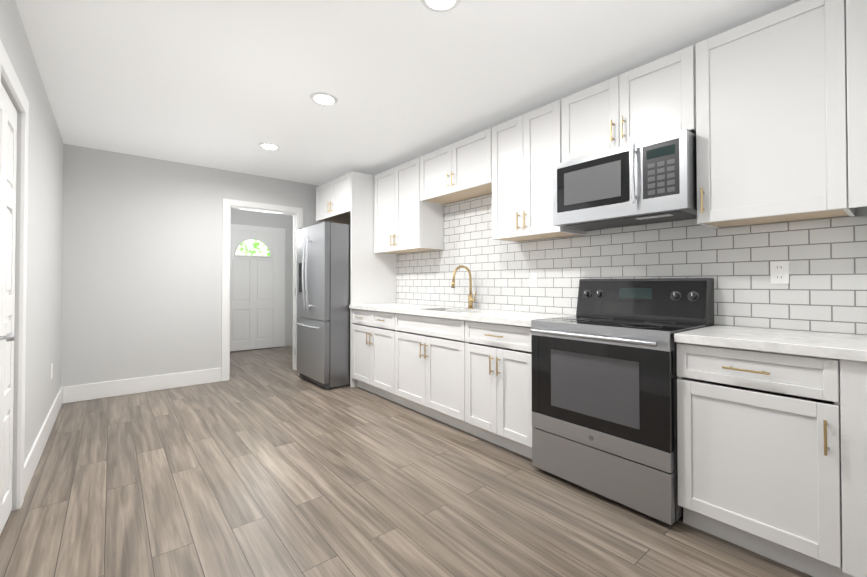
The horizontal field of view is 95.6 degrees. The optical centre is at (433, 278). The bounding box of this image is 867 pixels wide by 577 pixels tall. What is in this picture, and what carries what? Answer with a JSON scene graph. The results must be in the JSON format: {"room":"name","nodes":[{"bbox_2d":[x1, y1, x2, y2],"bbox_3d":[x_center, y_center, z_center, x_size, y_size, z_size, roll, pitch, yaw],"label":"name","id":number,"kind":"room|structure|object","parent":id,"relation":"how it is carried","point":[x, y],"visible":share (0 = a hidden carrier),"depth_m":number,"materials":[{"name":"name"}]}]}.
{"room":"kitchen","nodes":[
{"label":"kitchen","id":0,"kind":"room"},
{"bbox_2d":[0,0,63,510],"bbox_3d":[-1.315,-0.088,0.934,0.120,2.496,7.472,1,-1,-39],"label":"wall","id":1,"kind":"structure","parent":0,"point":[44,252],"depth_m":2.51,"materials":[{"name":"grey paint"}]},
{"bbox_2d":[0,83,16,534],"bbox_3d":[-1.935,0.151,1.773,0.077,2.014,0.582,1,-1,-39],"label":"closet door","id":2,"kind":"structure","parent":1,"relation":"in","point":[8,143],"depth_m":1.85,"materials":[{"name":"white wood"}]},
{"bbox_2d":[0,39,28,509],"bbox_3d":[-1.924,0.111,1.783,0.018,2.120,0.770,1,-1,-39],"label":"trim","id":3,"kind":"structure","parent":1,"relation":"attached to","point":[9,75],"depth_m":2.01,"materials":[{"name":"white wood"}]},
{"bbox_2d":[24,387,63,496],"bbox_3d":[-2.863,1.105,2.914,0.018,0.160,2.184,1,-1,-39],"label":"baseboard","id":4,"kind":"structure","parent":1,"relation":"attached to","point":[31,462],"depth_m":2.62,"materials":[{"name":"white wood"}]},
{"bbox_2d":[51,363,52,378],"bbox_3d":[-3.068,0.743,3.161,0.007,0.116,0.072,1,-1,-39],"label":"electrical outlet","id":5,"kind":"object","parent":1,"relation":"attached to","point":[51,370],"visible":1,"depth_m":3.14,"materials":[{"name":"white plastic"}]},
{"bbox_2d":[61,144,321,386],"bbox_3d":[-2.429,-0.040,4.776,3.032,2.496,0.120,1,-1,-39],"label":"wall","id":6,"kind":"structure","parent":0,"point":[141,266],"depth_m":4.17,"materials":[{"name":"grey paint"}]},
{"bbox_2d":[64,368,220,402],"bbox_3d":[-3.014,1.121,4.194,1.346,0.160,0.014,1,-1,-39],"label":"baseboard","id":7,"kind":"structure","parent":6,"relation":"attached to","point":[82,392],"depth_m":4.12,"materials":[{"name":"white wood"}]},
{"bbox_2d":[221,198,302,380],"bbox_3d":[-2.162,0.133,4.992,0.970,2.155,0.156,1,-1,-39],"label":"trim","id":8,"kind":"structure","parent":6,"relation":"attached to","point":[228,205],"depth_m":4.69,"materials":[{"name":"white wood"}]},
{"bbox_2d":[230,209,292,351],"bbox_3d":[-3.262,-0.015,6.832,1.711,2.496,0.120,1,-1,-39],"label":"wall","id":9,"kind":"structure","parent":0,"point":[254,218],"depth_m":7.21,"materials":[{"name":"grey paint"}]},
{"bbox_2d":[230,230,279,350],"bbox_3d":[-3.120,0.200,6.797,0.920,2.043,0.100,1,-1,-39],"label":"front door","id":10,"kind":"structure","parent":9,"relation":"in","point":[254,289],"depth_m":6.82,"materials":[{"name":"white wood"}]},
{"bbox_2d":[231,224,284,346],"bbox_3d":[-3.148,0.156,6.832,1.120,2.155,0.020,1,-1,-39],"label":"door frame","id":11,"kind":"structure","parent":9,"relation":"attached to","point":[281,231],"depth_m":7.13,"materials":[{"name":"white wood"}]},
{"bbox_2d":[0,346,811,576],"bbox_3d":[-0.769,1.233,2.737,3.532,0.100,9.850,1,-1,-39],"label":"floor","id":12,"kind":"structure","parent":0,"point":[267,462],"depth_m":2.06,"materials":[{"name":"brown wood"}]},
{"bbox_2d":[296,221,350,388],"bbox_3d":[-1.109,0.295,4.763,0.962,1.826,0.805,1,-1,-39],"label":"refrigerator","id":13,"kind":"object","parent":12,"relation":"on","point":[323,295],"visible":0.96,"depth_m":4.33,"materials":[{"name":"silver metal"}]},
{"bbox_2d":[350,171,395,386],"bbox_3d":[-0.683,0.005,4.554,0.607,2.400,0.020,1,-1,-39],"label":"end panel","id":14,"kind":"object","parent":12,"relation":"on","point":[373,278],"visible":0.44,"depth_m":4.47,"materials":[{"name":"white wood"}]},
{"bbox_2d":[351,309,400,403],"bbox_3d":[-0.417,0.764,4.192,0.644,0.873,0.855,1,-1,-39],"label":"base cabinet","id":15,"kind":"object","parent":12,"relation":"on","point":[373,353],"visible":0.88,"depth_m":3.97,"materials":[{"name":"white wood"}]},
{"bbox_2d":[395,311,471,433],"bbox_3d":[0.154,0.755,3.496,0.644,0.873,0.945,1,-1,-39],"label":"base cabinet","id":16,"kind":"object","parent":12,"relation":"on","point":[429,376],"visible":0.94,"depth_m":3.27,"materials":[{"name":"white wood"}]},
{"bbox_2d":[349,303,575,340],"bbox_3d":[0.088,0.394,3.590,0.632,0.231,2.439,1,-1,-39],"label":"countertop","id":17,"kind":"structure","parent":16,"relation":"on","point":[516,318],"depth_m":3.17,"materials":[{"name":"stone"}]},
{"bbox_2d":[451,265,475,308],"bbox_3d":[0.281,0.076,3.580,0.268,0.402,0.110,1,-1,-39],"label":"faucet","id":18,"kind":"object","parent":17,"relation":"on","point":[471,300],"visible":1,"depth_m":3.64,"materials":[{"name":"gold metal"}]},
{"bbox_2d":[465,321,531,458],"bbox_3d":[0.655,0.748,2.886,0.644,0.873,0.635,1,-1,-39],"label":"base cabinet","id":19,"kind":"object","parent":12,"relation":"on","point":[498,384],"visible":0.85,"depth_m":2.69,"materials":[{"name":"white wood"}]},
{"bbox_2d":[530,278,713,524],"bbox_3d":[1.075,0.587,2.305,0.701,1.180,0.782,1,-1,-39],"label":"stove","id":20,"kind":"object","parent":12,"relation":"on","point":[604,391],"visible":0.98,"depth_m":2.12,"materials":[{"name":"silver metal"}]},
{"bbox_2d":[677,342,866,576],"bbox_3d":[1.556,0.734,1.787,0.644,0.873,0.617,1,-1,-39],"label":"base cabinet","id":21,"kind":"object","parent":12,"relation":"on","point":[772,455],"visible":0.92,"depth_m":1.57,"materials":[{"name":"white wood"}]},
{"bbox_2d":[674,325,866,361],"bbox_3d":[1.561,0.276,1.796,0.632,0.040,0.615,1,-1,-39],"label":"countertop","id":22,"kind":"structure","parent":21,"relation":"on","point":[846,346],"depth_m":1.66,"materials":[{"name":"stone"}]},
{"bbox_2d":[15,0,800,185],"bbox_3d":[-0.769,-1.363,2.769,3.272,0.100,9.590,1,-1,-39],"label":"ceiling","id":23,"kind":"structure","parent":0,"point":[229,85],"depth_m":2.44,"materials":[{"name":"white paint"}]},
{"bbox_2d":[259,143,279,149],"bbox_3d":[-1.612,-1.295,3.859,0.196,0.008,0.196,1,-1,-39],"label":"recessed light","id":24,"kind":"object","parent":23,"relation":"in","point":[269,146],"visible":1,"depth_m":3.84,"materials":[{"name":"white plastic"}]},
{"bbox_2d":[310,93,337,104],"bbox_3d":[-0.799,-1.308,2.868,0.196,0.008,0.196,1,-1,-39],"label":"recessed light","id":25,"kind":"object","parent":23,"relation":"in","point":[323,98],"visible":1,"depth_m":2.86,"materials":[{"name":"white plastic"}]},
{"bbox_2d":[421,0,460,11],"bbox_3d":[0.035,-1.320,1.852,0.196,0.008,0.196,1,-1,-39],"label":"recessed light","id":26,"kind":"object","parent":23,"relation":"in","point":[440,5],"visible":1,"depth_m":1.89,"materials":[{"name":"white plastic"}]},
{"bbox_2d":[402,194,866,334],"bbox_3d":[0.450,-0.053,3.752,0.120,2.496,9.590,1,-1,-39],"label":"wall","id":27,"kind":"structure","parent":0,"point":[860,211],"depth_m":1.99,"materials":[{"name":"white ceramic subway tile"},{"name":"grout"}]},
{"bbox_2d":[316,172,350,224],"bbox_3d":[-1.012,-0.970,4.938,0.644,0.440,0.960,1,-1,-39],"label":"upper cabinet","id":28,"kind":"object","parent":27,"relation":"attached to","point":[333,200],"visible":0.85,"depth_m":4.74,"materials":[{"name":"white wood"}]},
{"bbox_2d":[374,157,443,253],"bbox_3d":[-0.303,-0.748,4.296,0.359,0.900,0.868,1,-1,-39],"label":"upper cabinet","id":29,"kind":"object","parent":27,"relation":"attached to","point":[406,220],"visible":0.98,"depth_m":4.10,"materials":[{"name":"white wood"}]},
{"bbox_2d":[420,128,491,204],"bbox_3d":[0.272,-0.987,3.598,0.359,0.440,0.938,1,-1,-39],"label":"upper cabinet","id":30,"kind":"object","parent":27,"relation":"attached to","point":[460,170],"visible":0.88,"depth_m":3.48,"materials":[{"name":"white wood"}]},
{"bbox_2d":[492,100,584,241],"bbox_3d":[0.771,-0.764,2.988,0.359,0.900,0.625,1,-1,-39],"label":"upper cabinet","id":31,"kind":"object","parent":27,"relation":"attached to","point":[526,152],"visible":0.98,"depth_m":2.88,"materials":[{"name":"white wood"}]},
{"bbox_2d":[561,45,695,161],"bbox_3d":[1.220,-0.999,2.443,0.359,0.445,0.785,1,-1,-39],"label":"upper cabinet","id":32,"kind":"object","parent":27,"relation":"attached to","point":[654,99],"visible":0.75,"depth_m":2.29,"materials":[{"name":"white wood"}]},
{"bbox_2d":[553,129,696,230],"bbox_3d":[1.176,-0.549,2.400,0.472,0.406,0.778,1,-1,-39],"label":"microwave","id":33,"kind":"object","parent":32,"relation":"attached to","point":[650,181],"visible":1,"depth_m":2.22,"materials":[{"name":"silver metal"}]},
{"bbox_2d":[396,194,866,334],"bbox_3d":[0.775,-0.248,3.249,0.014,1.040,3.851,1,-1,-39],"label":"backsplash","id":34,"kind":"structure","parent":27,"relation":"attached to","point":[824,289],"depth_m":2.41,"materials":[{"name":"tile"}]},
{"bbox_2d":[529,273,536,286],"bbox_3d":[0.809,0.011,3.186,0.008,0.116,0.072,1,-1,-39],"label":"electrical outlet","id":35,"kind":"object","parent":34,"relation":"attached to","point":[533,279],"visible":1,"depth_m":3.18,"materials":[{"name":"white plastic"}]},
{"bbox_2d":[770,261,788,283],"bbox_3d":[1.773,-0.032,2.013,0.008,0.116,0.072,1,-1,-39],"label":"electrical outlet","id":36,"kind":"object","parent":34,"relation":"attached to","point":[779,272],"visible":1,"depth_m":2.01,"materials":[{"name":"white plastic"}]},
{"bbox_2d":[695,0,866,228],"bbox_3d":[1.667,-0.758,1.895,0.359,0.940,0.615,1,-1,-39],"label":"upper cabinet","id":37,"kind":"object","parent":27,"relation":"attached to","point":[781,114],"visible":1,"depth_m":1.78,"materials":[{"name":"white wood"}]}
]}

